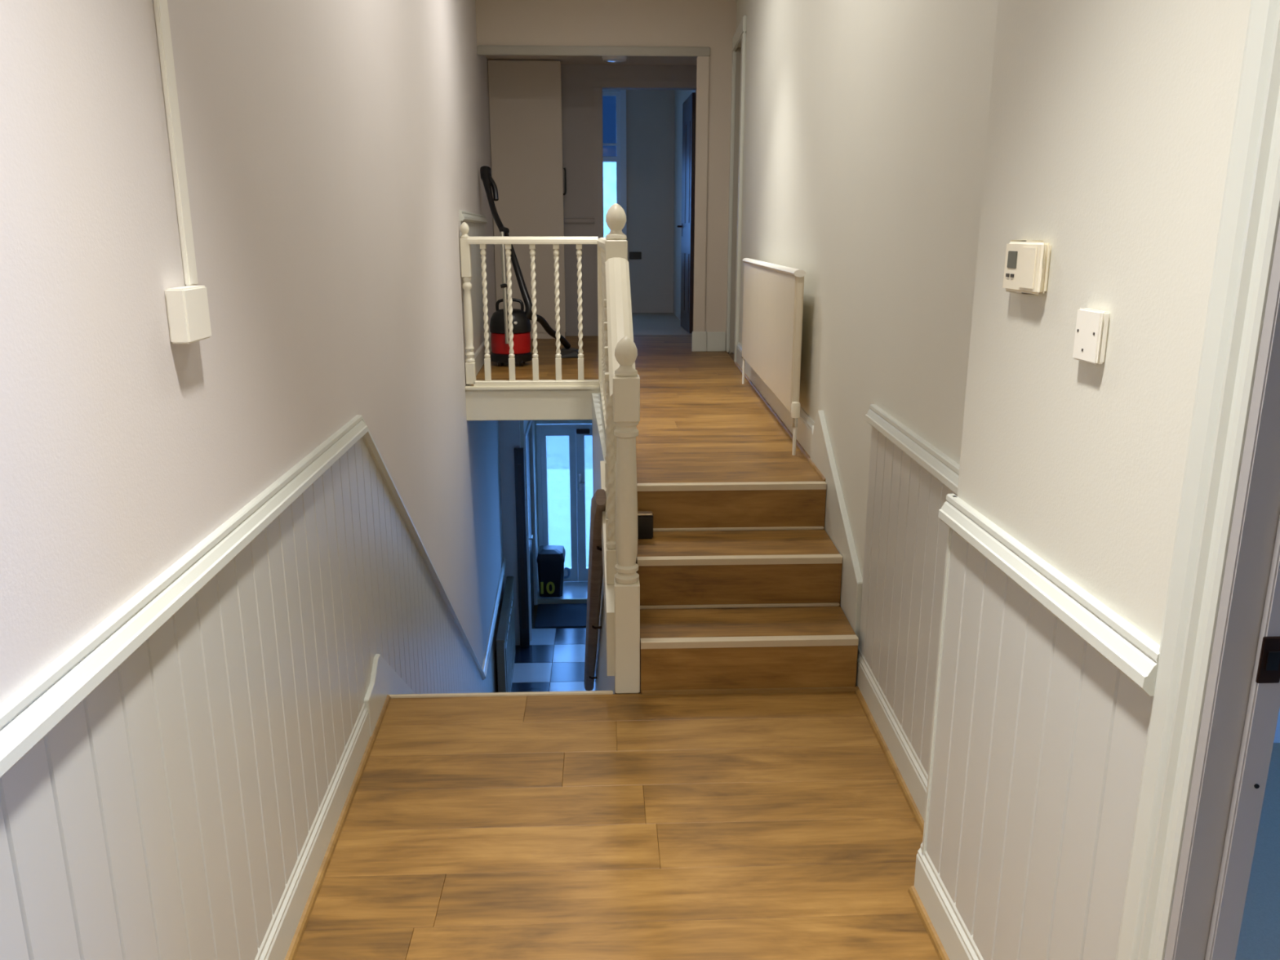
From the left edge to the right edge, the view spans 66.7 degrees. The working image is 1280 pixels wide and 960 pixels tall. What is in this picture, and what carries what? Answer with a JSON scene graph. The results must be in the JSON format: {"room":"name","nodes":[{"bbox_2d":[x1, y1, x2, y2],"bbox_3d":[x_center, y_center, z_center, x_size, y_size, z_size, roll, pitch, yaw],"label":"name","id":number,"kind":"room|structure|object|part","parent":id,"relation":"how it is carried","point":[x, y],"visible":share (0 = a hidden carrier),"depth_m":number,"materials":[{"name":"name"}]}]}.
{"room":"stair landing","nodes":[
{"label":"stair landing","id":0,"kind":"room"},
{"bbox_2d":[0,0,505,959],"bbox_3d":[-1.052,0.067,4.620,0.128,6.100,13.013,-1,14,-4],"label":"wall","id":1,"kind":"structure","parent":0,"point":[334,150],"depth_m":1.84,"materials":[{"name":"white paint"}]},
{"bbox_2d":[152,0,211,343],"bbox_3d":[-0.768,-1.193,1.438,0.032,1.963,0.133,-1,14,-4],"label":"cable trunking","id":2,"kind":"object","parent":1,"relation":"attached to","point":[187,306],"visible":1,"depth_m":1.63,"materials":[{"name":"white plastic"}]},
{"bbox_2d":[0,414,368,777],"bbox_3d":[-0.743,0.215,1.433,0.031,0.107,3.333,-1,14,-4],"label":"trim","id":3,"kind":"structure","parent":1,"relation":"attached to","point":[33,711],"depth_m":1.44,"materials":[{"name":"white paint"}]},
{"bbox_2d":[254,702,370,959],"bbox_3d":[-0.729,1.171,1.403,0.019,0.140,3.403,-1,14,-4],"label":"baseboard","id":4,"kind":"structure","parent":1,"relation":"attached to","point":[277,939],"depth_m":2.39,"materials":[{"name":"white paint"}]},
{"bbox_2d":[284,694,391,959],"bbox_3d":[-0.723,1.196,1.559,0.014,0.015,3.693,-1,14,-4],"label":"trim","id":5,"kind":"structure","parent":1,"relation":"attached to","point":[299,933],"depth_m":2.53,"materials":[{"name":"brown wood"}]},
{"bbox_2d":[364,653,415,736],"bbox_3d":[-0.996,1.548,5.152,0.022,2.833,3.703,-1,14,-4],"label":"trim","id":6,"kind":"structure","parent":1,"relation":"attached to","point":[384,681],"depth_m":3.22,"materials":[{"name":"white paint"}]},
{"bbox_2d":[362,417,485,679],"bbox_3d":[-1.002,0.625,5.062,0.031,2.598,3.523,-1,14,-4],"label":"trim","id":7,"kind":"structure","parent":1,"relation":"attached to","point":[372,448],"depth_m":3.95,"materials":[{"name":"white paint"}]},
{"bbox_2d":[458,210,487,223],"bbox_3d":[-1.197,-1.903,7.067,0.031,0.064,1.922,-1,14,-4],"label":"trim","id":8,"kind":"structure","parent":1,"relation":"attached to","point":[467,216],"depth_m":6.73,"materials":[{"name":"white paint"}]},
{"bbox_2d":[465,330,491,386],"bbox_3d":[-1.243,-1.059,7.826,0.019,0.168,2.983,-1,14,-4],"label":"baseboard","id":9,"kind":"structure","parent":1,"relation":"attached to","point":[479,354],"depth_m":7.29,"materials":[{"name":"white paint"}]},
{"bbox_2d":[482,556,506,677],"bbox_3d":[-1.234,1.103,8.333,0.031,0.064,2.603,-1,14,-4],"label":"trim","id":10,"kind":"structure","parent":1,"relation":"attached to","point":[486,661],"depth_m":8.05,"materials":[{"name":"white paint"}]},
{"bbox_2d":[498,420,520,644],"bbox_3d":[-1.322,0.281,9.556,0.330,2.860,0.080,-1,14,-2],"label":"wall","id":11,"kind":"structure","parent":0,"point":[509,438],"depth_m":9.50,"materials":[{"name":"white paint"}]},
{"bbox_2d":[513,448,529,646],"bbox_3d":[-1.163,0.685,9.592,0.093,2.040,0.052,-1,14,-2],"label":"door","id":12,"kind":"structure","parent":11,"relation":"in","point":[519,469],"depth_m":9.56,"materials":[{"name":"paint"}]},
{"bbox_3d":[-1.161,0.671,9.565,0.045,1.700,0.007,-1,14,-2],"label":"panel","id":13,"kind":"part","parent":12,"relation":"part of","materials":[{"name":"brown wood"}]},
{"bbox_2d":[520,420,538,641],"bbox_3d":[-1.190,0.068,10.396,0.067,2.860,1.640,-1,14,-2],"label":"wall","id":14,"kind":"structure","parent":0,"point":[523,424],"depth_m":10.71,"materials":[{"name":"paint"}]},
{"bbox_2d":[524,420,537,640],"bbox_3d":[-1.153,0.473,10.221,0.094,2.160,1.060,-1,14,-2],"label":"door","id":15,"kind":"structure","parent":14,"relation":"in","point":[526,435],"depth_m":10.38,"materials":[{"name":"white wood"}]},
{"bbox_3d":[-1.119,0.596,9.738,0.015,2.160,0.060,-1,14,-2],"label":"architrave","id":16,"kind":"part","parent":15,"relation":"part of","materials":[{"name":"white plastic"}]},
{"bbox_3d":[-1.140,-0.544,9.964,0.015,0.060,0.940,-1,14,-2],"label":"head architrave","id":17,"kind":"part","parent":15,"relation":"part of","materials":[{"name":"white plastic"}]},
{"bbox_3d":[-1.162,0.351,10.706,0.015,2.160,0.060,-1,14,-2],"label":"architrave","id":18,"kind":"part","parent":15,"relation":"part of","materials":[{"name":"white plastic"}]},
{"bbox_2d":[535,423,592,582],"bbox_3d":[-0.800,0.284,11.324,0.770,1.895,0.140,-1,14,-2],"label":"door","id":19,"kind":"structure","parent":14,"relation":"in","point":[579,571],"depth_m":11.26,"materials":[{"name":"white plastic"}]},
{"bbox_3d":[-0.689,0.027,11.249,0.030,0.200,0.009,-1,14,-2],"label":"handle plate","id":20,"kind":"part","parent":19,"relation":"part of","materials":[{"name":"silver metal"}]},
{"bbox_2d":[511,604,595,692],"bbox_3d":[-0.034,1.964,9.145,3.300,0.200,5.146,-1,14,-2],"label":"floor","id":21,"kind":"structure","parent":0,"point":[553,660],"depth_m":9.49,"materials":[{"name":"tile"}]},
{"bbox_2d":[495,576,515,692],"bbox_3d":[-1.208,1.519,8.853,0.072,0.805,1.563,-1,14,-4],"label":"radiator cover","id":22,"kind":"object","parent":21,"relation":"on","point":[505,637],"visible":0.91,"depth_m":8.50,"materials":[{"name":"white wood"}]},
{"bbox_2d":[495,576,514,643],"bbox_3d":[-1.208,1.141,8.757,0.072,0.025,1.563,-1,14,-4],"label":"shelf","id":23,"kind":"object","parent":22,"relation":"attached to","point":[502,628],"depth_m":8.63,"materials":[{"name":"white wood"}]},
{"bbox_2d":[534,603,586,628],"bbox_3d":[-0.804,1.480,10.635,0.655,0.019,0.660,-1,14,-2],"label":"door mat","id":24,"kind":"object","parent":21,"relation":"on","point":[567,615],"visible":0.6,"depth_m":10.60,"materials":[{"name":"black fabric"}]},
{"bbox_2d":[534,419,591,551],"bbox_3d":[-0.020,0.462,9.067,3.250,3.150,4.740,-1,14,-2],"label":"wall","id":25,"kind":"structure","parent":0,"point":[553,421],"depth_m":11.08,"materials":[{"name":"paint"}]},
{"bbox_2d":[465,385,599,420],"bbox_3d":[-0.677,-0.504,6.359,0.913,0.223,0.051,-1,14,-2],"label":"trim","id":26,"kind":"structure","parent":25,"relation":"attached to","point":[567,402],"depth_m":6.35,"materials":[{"name":"beige paint"}]},
{"bbox_3d":[-0.677,-0.596,6.317,0.913,0.021,0.016,-1,14,-2],"label":"moulding","id":27,"kind":"part","parent":26,"relation":"part of","materials":[{"name":"beige paint"}]},
{"bbox_2d":[537,581,587,604],"bbox_3d":[-0.922,1.302,11.259,1.200,0.060,0.595,-1,14,-2],"label":"step","id":28,"kind":"structure","parent":25,"relation":"attached to","point":[573,592],"depth_m":11.10,"materials":[{"name":"white tile"}]},
{"bbox_2d":[537,545,570,597],"bbox_3d":[-0.979,1.030,11.123,0.373,0.545,0.360,-1,14,-2],"label":"bin","id":29,"kind":"object","parent":28,"relation":"on","point":[550,558],"visible":1,"depth_m":10.97,"materials":[{"name":"black plastic"}]},
{"bbox_3d":[-1.010,0.827,11.071,0.310,0.125,0.360,-1,14,-2],"label":"lid","id":30,"kind":"part","parent":29,"relation":"part of","materials":[{"name":"black plastic"}]},
{"bbox_3d":[-0.826,1.053,11.022,0.075,0.137,0.028,-1,14,-2],"label":"handle","id":31,"kind":"part","parent":29,"relation":"part of","materials":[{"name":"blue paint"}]},
{"bbox_2d":[485,55,697,65],"bbox_3d":[-0.441,-3.731,8.390,2.640,0.090,1.200,-1,14,-2],"label":"ceiling","id":32,"kind":"structure","parent":0,"point":[565,60],"depth_m":8.75,"materials":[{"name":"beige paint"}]},
{"bbox_2d":[601,56,626,62],"bbox_3d":[-0.220,-3.650,8.409,0.224,0.074,0.224,-1,14,-2],"label":"ceiling light","id":33,"kind":"object","parent":32,"relation":"attached to","point":[606,59],"visible":0.57,"depth_m":8.35,"materials":[{"name":"white plastic"}]},
{"bbox_2d":[591,392,614,693],"bbox_3d":[-0.165,1.320,5.294,0.074,3.140,3.225,-1,14,-4],"label":"wall","id":34,"kind":"structure","parent":0,"point":[603,682],"depth_m":5.43,"materials":[{"name":"white paint"}]},
{"bbox_2d":[583,488,605,690],"bbox_3d":[-0.248,0.754,5.273,0.081,2.178,2.798,-1,14,-4],"label":"stair handrail","id":35,"kind":"object","parent":34,"relation":"attached to","point":[595,575],"visible":0.88,"depth_m":4.61,"materials":[{"name":"brown wood"}]},
{"bbox_2d":[475,0,736,352],"bbox_3d":[-0.294,-2.473,8.028,2.360,2.850,0.130,-1,14,-2],"label":"wall","id":36,"kind":"structure","parent":0,"point":[711,24],"depth_m":7.70,"materials":[{"name":"beige paint"}]},
{"bbox_2d":[476,44,710,57],"bbox_3d":[-0.363,-3.398,7.711,1.845,0.070,0.025,-1,14,-2],"label":"trim","id":37,"kind":"structure","parent":36,"relation":"attached to","point":[482,50],"depth_m":7.70,"materials":[{"name":"grey paint"}]},
{"bbox_2d":[691,56,709,351],"bbox_3d":[0.506,-2.236,8.040,0.125,2.345,0.037,-1,14,-2],"label":"trim","id":38,"kind":"structure","parent":36,"relation":"attached to","point":[699,341],"depth_m":8.02,"materials":[{"name":"beige paint"}]},
{"bbox_2d":[706,332,725,351],"bbox_3d":[0.649,-1.182,8.318,0.162,0.165,0.018,-1,14,-2],"label":"baseboard","id":39,"kind":"structure","parent":36,"relation":"attached to","point":[716,341],"depth_m":8.31,"materials":[{"name":"white paint"}]},
{"bbox_2d":[560,64,696,336],"bbox_3d":[-1.036,-2.670,9.316,3.900,3.100,0.120,-1,14,-2],"label":"wall","id":40,"kind":"structure","parent":0,"point":[576,80],"depth_m":9.18,"materials":[{"name":"grey paint"}]},
{"bbox_2d":[564,217,594,223],"bbox_3d":[-0.576,-2.482,9.304,0.285,0.060,0.032,-1,14,-2],"label":"trim","id":41,"kind":"structure","parent":40,"relation":"attached to","point":[567,220],"depth_m":9.30,"materials":[{"name":"grey paint"}]},
{"bbox_2d":[471,312,822,483],"bbox_3d":[-0.651,-0.955,8.187,4.550,0.210,8.820,-1,14,-2],"label":"floor","id":42,"kind":"structure","parent":0,"point":[699,422],"depth_m":5.51,"materials":[{"name":"brown wood"}]},
{"bbox_2d":[487,60,566,338],"bbox_3d":[-1.026,-2.586,9.136,0.683,2.485,0.250,-1,14,-2],"label":"door","id":43,"kind":"structure","parent":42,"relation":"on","point":[525,96],"depth_m":8.94,"materials":[{"name":"beige paint"}]},
{"bbox_3d":[-0.699,-2.767,9.006,0.037,0.258,0.018,-1,14,-2],"label":"handle","id":44,"kind":"part","parent":43,"relation":"part of","materials":[{"name":"black plastic"}]},
{"bbox_2d":[480,165,578,366],"bbox_3d":[-0.800,-1.661,7.519,0.773,1.486,0.714,-3,15,-12],"label":"vacuum cleaner","id":45,"kind":"object","parent":42,"relation":"on","point":[499,323],"visible":0.91,"depth_m":7.36,"materials":[{"name":"red plastic"}]},
{"bbox_3d":[-1.136,-2.155,7.456,0.091,0.498,0.459,-5,15,-20],"label":"wand handle","id":46,"kind":"part","parent":45,"relation":"part of","materials":[{"name":"black plastic"}]},
{"bbox_3d":[-0.989,-1.317,7.389,0.214,0.125,0.024,-1,14,-2],"label":"carry handle","id":47,"kind":"part","parent":45,"relation":"part of","materials":[{"name":"black plastic"}]},
{"bbox_3d":[-0.989,-1.218,7.415,0.314,0.178,0.314,-1,14,-2],"label":"lid","id":48,"kind":"part","parent":45,"relation":"part of","materials":[{"name":"black plastic"}]},
{"bbox_2d":[626,89,675,293],"bbox_3d":[-1.149,-3.464,12.042,3.900,3.300,0.120,-1,14,-2],"label":"wall","id":49,"kind":"structure","parent":0,"point":[650,113],"depth_m":12.00,"materials":[{"name":"beige paint"}]},
{"bbox_2d":[602,89,626,239],"bbox_3d":[-0.908,-3.722,11.940,1.480,2.110,0.130,-1,14,-2],"label":"window","id":50,"kind":"structure","parent":49,"relation":"in","point":[614,101],"depth_m":11.90,"materials":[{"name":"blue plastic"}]},
{"bbox_2d":[602,96,616,156],"bbox_3d":[-0.910,-4.313,11.849,1.240,0.760,0.003,-1,14,-2],"label":"blind","id":51,"kind":"object","parent":50,"relation":"attached to","point":[609,103],"depth_m":11.87,"materials":[{"name":"blue fabric"}]},
{"bbox_3d":[-0.908,-3.364,12.031,1.240,1.090,0.006,-1,14,-2],"label":"pane","id":52,"kind":"part","parent":50,"relation":"part of","materials":[{"name":"clear glass"}]},
{"bbox_3d":[-0.909,-4.312,11.827,1.340,0.770,0.030,-1,14,-2],"label":"sash","id":53,"kind":"part","parent":50,"relation":"part of","materials":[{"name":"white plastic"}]},
{"bbox_3d":[-0.908,-3.359,12.032,1.340,1.220,0.030,-1,14,-2],"label":"sash","id":54,"kind":"part","parent":50,"relation":"part of","materials":[{"name":"white plastic"}]},
{"bbox_2d":[629,252,641,259],"bbox_3d":[-0.057,-2.808,12.178,0.150,0.090,0.026,-1,14,-2],"label":"wall socket","id":55,"kind":"object","parent":49,"relation":"attached to","point":[633,255],"visible":1,"depth_m":12.17,"materials":[{"name":"black plastic"}]},
{"bbox_2d":[631,293,673,312],"bbox_3d":[-0.037,-2.237,12.327,0.920,0.240,0.020,-1,14,-2],"label":"baseboard","id":56,"kind":"structure","parent":49,"relation":"attached to","point":[640,303],"depth_m":12.32,"materials":[{"name":"beige paint"}]},
{"bbox_2d":[673,89,696,331],"bbox_3d":[0.536,-3.132,10.730,0.120,3.300,2.720,-1,14,-2],"label":"wall","id":57,"kind":"structure","parent":0,"point":[681,95],"depth_m":11.37,"materials":[{"name":"beige paint"}]},
{"bbox_2d":[593,79,696,336],"bbox_3d":[0.071,-2.685,9.781,1.050,2.360,0.980,-1,14,-2],"label":"door","id":58,"kind":"structure","parent":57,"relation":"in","point":[689,105],"depth_m":9.40,"materials":[{"name":"grey paint"}]},
{"bbox_3d":[-0.394,-2.528,9.306,0.080,2.289,0.020,-1,14,-2],"label":"architrave","id":59,"kind":"part","parent":58,"relation":"part of","materials":[{"name":"grey paint"}]},
{"bbox_3d":[0.090,-3.677,9.035,1.050,0.070,0.020,-1,14,-2],"label":"head architrave","id":60,"kind":"part","parent":58,"relation":"part of","materials":[{"name":"grey paint"}]},
{"bbox_3d":[0.461,-2.083,10.213,0.023,0.580,0.271,-1,14,-4],"label":"panel","id":61,"kind":"part","parent":58,"relation":"part of","materials":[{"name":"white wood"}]},
{"bbox_3d":[0.461,-3.115,9.951,0.023,0.950,0.271,-1,14,-4],"label":"panel","id":62,"kind":"part","parent":58,"relation":"part of","materials":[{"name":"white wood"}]},
{"bbox_3d":[0.474,-1.996,9.869,0.014,0.580,0.261,-2,14,-6],"label":"panel","id":63,"kind":"part","parent":58,"relation":"part of","materials":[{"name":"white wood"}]},
{"bbox_3d":[0.474,-3.028,9.607,0.014,0.950,0.261,-2,14,-6],"label":"panel","id":64,"kind":"part","parent":58,"relation":"part of","materials":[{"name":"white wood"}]},
{"bbox_2d":[293,688,1279,959],"bbox_3d":[1.511,1.092,2.610,5.400,0.300,8.600,-1,14,-2],"label":"floor","id":65,"kind":"structure","parent":0,"point":[628,826],"depth_m":2.57,"materials":[{"name":"brown wood"}]},
{"bbox_2d":[388,690,613,697],"bbox_3d":[-0.482,0.752,3.375,0.777,0.024,0.024,-1,14,-2],"label":"trim","id":66,"kind":"structure","parent":65,"relation":"attached to","point":[581,692],"depth_m":3.37,"materials":[{"name":"wood"}]},
{"bbox_2d":[459,203,639,693],"bbox_3d":[-0.565,-0.461,4.747,1.004,1.661,3.323,-1,14,-2],"label":"balustrade","id":67,"kind":"object","parent":65,"relation":"on","point":[619,380],"visible":1,"depth_m":3.45,"materials":[{"name":"beige paint"}]},
{"bbox_3d":[-0.672,-1.511,6.135,0.816,0.047,0.072,-1,14,-2],"label":"handrail","id":68,"kind":"part","parent":67,"relation":"part of","materials":[{"name":"beige paint"}]},
{"bbox_3d":[-0.672,-0.635,6.357,0.816,0.032,0.060,-1,14,-2],"label":"rail","id":69,"kind":"part","parent":67,"relation":"part of","materials":[{"name":"beige paint"}]},
{"bbox_3d":[-0.234,-0.985,6.287,0.072,1.080,0.072,-1,14,-2],"label":"newel post","id":70,"kind":"part","parent":67,"relation":"part of","materials":[{"name":"beige paint"}]},
{"bbox_3d":[-0.163,-1.208,4.963,0.072,0.047,2.400,-1,14,-3],"label":"handrail","id":71,"kind":"part","parent":67,"relation":"part of","materials":[{"name":"beige paint"}]},
{"bbox_3d":[-0.163,-0.335,5.184,0.060,0.032,2.400,-1,14,-3],"label":"rail","id":72,"kind":"part","parent":67,"relation":"part of","materials":[{"name":"beige paint"}]},
{"bbox_3d":[-0.092,-0.284,3.920,0.086,1.325,0.086,-1,14,-2],"label":"newel post","id":73,"kind":"part","parent":67,"relation":"part of","materials":[{"name":"beige paint"}]},
{"bbox_3d":[-0.071,-0.551,3.474,0.090,0.462,0.655,-1,14,-3],"label":"handrail","id":74,"kind":"part","parent":67,"relation":"part of","materials":[{"name":"beige paint"}]},
{"bbox_3d":[-0.045,0.538,3.371,0.086,0.400,0.086,-1,14,-2],"label":"newel post","id":75,"kind":"part","parent":67,"relation":"part of","materials":[{"name":"beige paint"}]},
{"bbox_2d":[635,481,858,693],"bbox_3d":[0.377,0.374,3.667,0.777,0.573,0.709,-1,14,-2],"label":"steps","id":76,"kind":"structure","parent":65,"relation":"on","point":[740,582],"depth_m":3.63,"materials":[{"name":"brown wood"}]},
{"bbox_2d":[637,511,653,538],"bbox_3d":[0.016,0.178,3.848,0.071,0.104,0.045,-1,14,-2],"label":"box","id":77,"kind":"object","parent":76,"relation":"on","point":[645,518],"visible":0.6,"depth_m":3.83,"materials":[{"name":"black plastic"}]},
{"bbox_3d":[0.015,0.131,3.836,0.066,0.007,0.039,-1,14,-2],"label":"lid","id":78,"kind":"part","parent":77,"relation":"part of","materials":[{"name":"silver metal"}]},
{"bbox_2d":[641,686,855,695],"bbox_3d":[0.379,0.734,3.388,0.745,0.012,0.016,-1,14,-2],"label":"trim","id":79,"kind":"structure","parent":76,"relation":"attached to","point":[828,689],"depth_m":3.38,"materials":[{"name":"brown wood"}]},
{"bbox_2d":[728,0,1251,959],"bbox_3d":[0.856,-0.808,3.188,0.467,3.700,10.505,-1,14,-2],"label":"wall","id":80,"kind":"structure","parent":0,"point":[1110,123],"depth_m":1.84,"materials":[{"name":"paint"}]},
{"bbox_2d":[725,15,746,362],"bbox_3d":[0.819,-2.212,7.651,0.166,2.490,0.809,0,14,0],"label":"door","id":81,"kind":"structure","parent":80,"relation":"in","point":[738,71],"depth_m":7.78,"materials":[{"name":"white paint"}]},
{"bbox_3d":[0.748,-2.249,8.024,0.028,2.379,0.068,-1,14,-2],"label":"architrave","id":82,"kind":"part","parent":81,"relation":"part of","materials":[{"name":"white paint"}]},
{"bbox_3d":[0.749,-3.366,7.359,0.026,0.110,0.809,0,14,0],"label":"head architrave","id":83,"kind":"part","parent":81,"relation":"part of","materials":[{"name":"white paint"}]},
{"bbox_3d":[0.751,-2.071,7.321,0.026,2.379,0.101,0,14,0],"label":"architrave","id":84,"kind":"part","parent":81,"relation":"part of","materials":[{"name":"white paint"}]},
{"bbox_2d":[741,257,805,455],"bbox_3d":[0.719,-0.779,5.383,0.104,0.826,2.198,0,14,0],"label":"radiator","id":85,"kind":"object","parent":80,"relation":"attached to","point":[773,297],"visible":1,"depth_m":4.87,"materials":[{"name":"beige metal"}]},
{"bbox_2d":[736,342,814,457],"bbox_3d":[0.761,-0.572,5.905,0.019,0.168,3.343,0,14,0],"label":"baseboard","id":86,"kind":"structure","parent":80,"relation":"attached to","point":[805,423],"depth_m":5.16,"materials":[{"name":"white paint"}]},
{"bbox_2d":[734,361,825,481],"bbox_3d":[0.745,-0.454,5.749,0.014,0.015,3.703,0,14,0],"label":"trim","id":87,"kind":"structure","parent":80,"relation":"attached to","point":[784,426],"depth_m":5.05,"materials":[{"name":"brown wood"}]},
{"bbox_2d":[810,410,862,644],"bbox_3d":[0.767,0.195,3.865,0.024,0.824,1.001,0,14,0],"label":"trim","id":88,"kind":"structure","parent":80,"relation":"attached to","point":[837,527],"depth_m":3.70,"materials":[{"name":"white paint"}]},
{"bbox_2d":[854,685,924,835],"bbox_3d":[0.757,0.859,2.887,0.014,0.015,1.071,0,14,0],"label":"trim","id":89,"kind":"structure","parent":80,"relation":"attached to","point":[904,789],"depth_m":2.92,"materials":[{"name":"brown wood"}]},
{"bbox_2d":[855,644,928,820],"bbox_3d":[0.773,0.795,2.889,0.019,0.140,1.186,0,14,0],"label":"baseboard","id":90,"kind":"structure","parent":80,"relation":"attached to","point":[908,762],"depth_m":2.93,"materials":[{"name":"white paint"}]},
{"bbox_2d":[864,404,959,495],"bbox_3d":[0.767,-0.078,2.678,0.031,0.064,1.167,0,14,0],"label":"trim","id":91,"kind":"structure","parent":80,"relation":"attached to","point":[940,465],"depth_m":2.68,"materials":[{"name":"white paint"}]},
{"bbox_2d":[907,885,949,959],"bbox_3d":[0.680,1.129,1.821,0.014,0.015,1.120,-1,14,-2],"label":"trim","id":92,"kind":"structure","parent":80,"relation":"attached to","point":[919,906],"depth_m":2.24,"materials":[{"name":"brown wood"}]},
{"bbox_2d":[914,842,983,959],"bbox_3d":[0.691,1.036,1.938,0.019,0.140,0.850,-1,14,-2],"label":"baseboard","id":93,"kind":"structure","parent":80,"relation":"attached to","point":[955,937],"depth_m":2.17,"materials":[{"name":"white paint"}]},
{"bbox_2d":[1002,240,1051,295],"bbox_3d":[0.683,-0.377,1.724,0.024,0.092,0.150,-1,14,-2],"label":"thermostat","id":94,"kind":"object","parent":80,"relation":"attached to","point":[1027,263],"visible":1,"depth_m":1.69,"materials":[{"name":"beige plastic"}]},
{"bbox_3d":[0.690,-0.377,1.724,0.011,0.084,0.142,-1,14,-2],"label":"plate","id":95,"kind":"part","parent":94,"relation":"part of","materials":[{"name":"beige plastic"}]},
{"bbox_2d":[937,493,1159,696],"bbox_3d":[0.685,0.163,1.726,0.031,0.064,0.830,-1,14,-2],"label":"trim","id":96,"kind":"structure","parent":80,"relation":"attached to","point":[1128,649],"depth_m":1.58,"materials":[{"name":"white paint"}]},
{"bbox_2d":[1072,307,1110,364],"bbox_3d":[0.697,-0.223,1.505,0.017,0.081,0.077,-1,14,-2],"label":"wall plate","id":97,"kind":"object","parent":80,"relation":"attached to","point":[1091,330],"visible":1,"depth_m":1.49,"materials":[{"name":"white plastic"}]},
{"bbox_2d":[1115,0,1279,959],"bbox_3d":[0.759,0.262,0.797,0.087,2.200,1.035,-1,14,-2],"label":"door frame","id":98,"kind":"structure","parent":80,"relation":"in","point":[1215,705],"depth_m":1.20,"materials":[{"name":"white paint"}]},
{"bbox_3d":[0.763,0.217,1.177,0.028,0.060,0.004,-1,14,-2],"label":"strike plate","id":99,"kind":"part","parent":98,"relation":"part of","materials":[{"name":"brown metal"}]},
{"bbox_3d":[2.563,-0.752,2.764,3.450,3.600,0.120,-1,14,-2],"label":"wall","id":100,"kind":"structure","parent":0,"visible":0},
{"bbox_2d":[1273,707,1279,742],"bbox_3d":[2.471,0.765,3.073,3.240,0.112,0.020,-1,14,-2],"label":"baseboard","id":101,"kind":"structure","parent":100,"relation":"attached to","point":[1277,737],"depth_m":3.05,"materials":[{"name":"white wood"}]},
{"label":"outside","id":102,"kind":"structure","parent":0,"visible":0},
{"bbox_2d":[546,468,593,582],"bbox_3d":[-0.564,0.700,14.784,18.000,0.280,6.260,-1,14,-2],"label":"ground","id":103,"kind":"structure","parent":102,"point":[557,480],"depth_m":15.19,"materials":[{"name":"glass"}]},
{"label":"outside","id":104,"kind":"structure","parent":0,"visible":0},
{"bbox_2d":[546,435,592,469],"bbox_3d":[-1.538,-5.222,38.517,60.000,0.300,42.700,-1,14,-2],"label":"sky","id":105,"kind":"structure","parent":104,"point":[557,451],"depth_m":19.46,"materials":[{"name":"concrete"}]}
]}

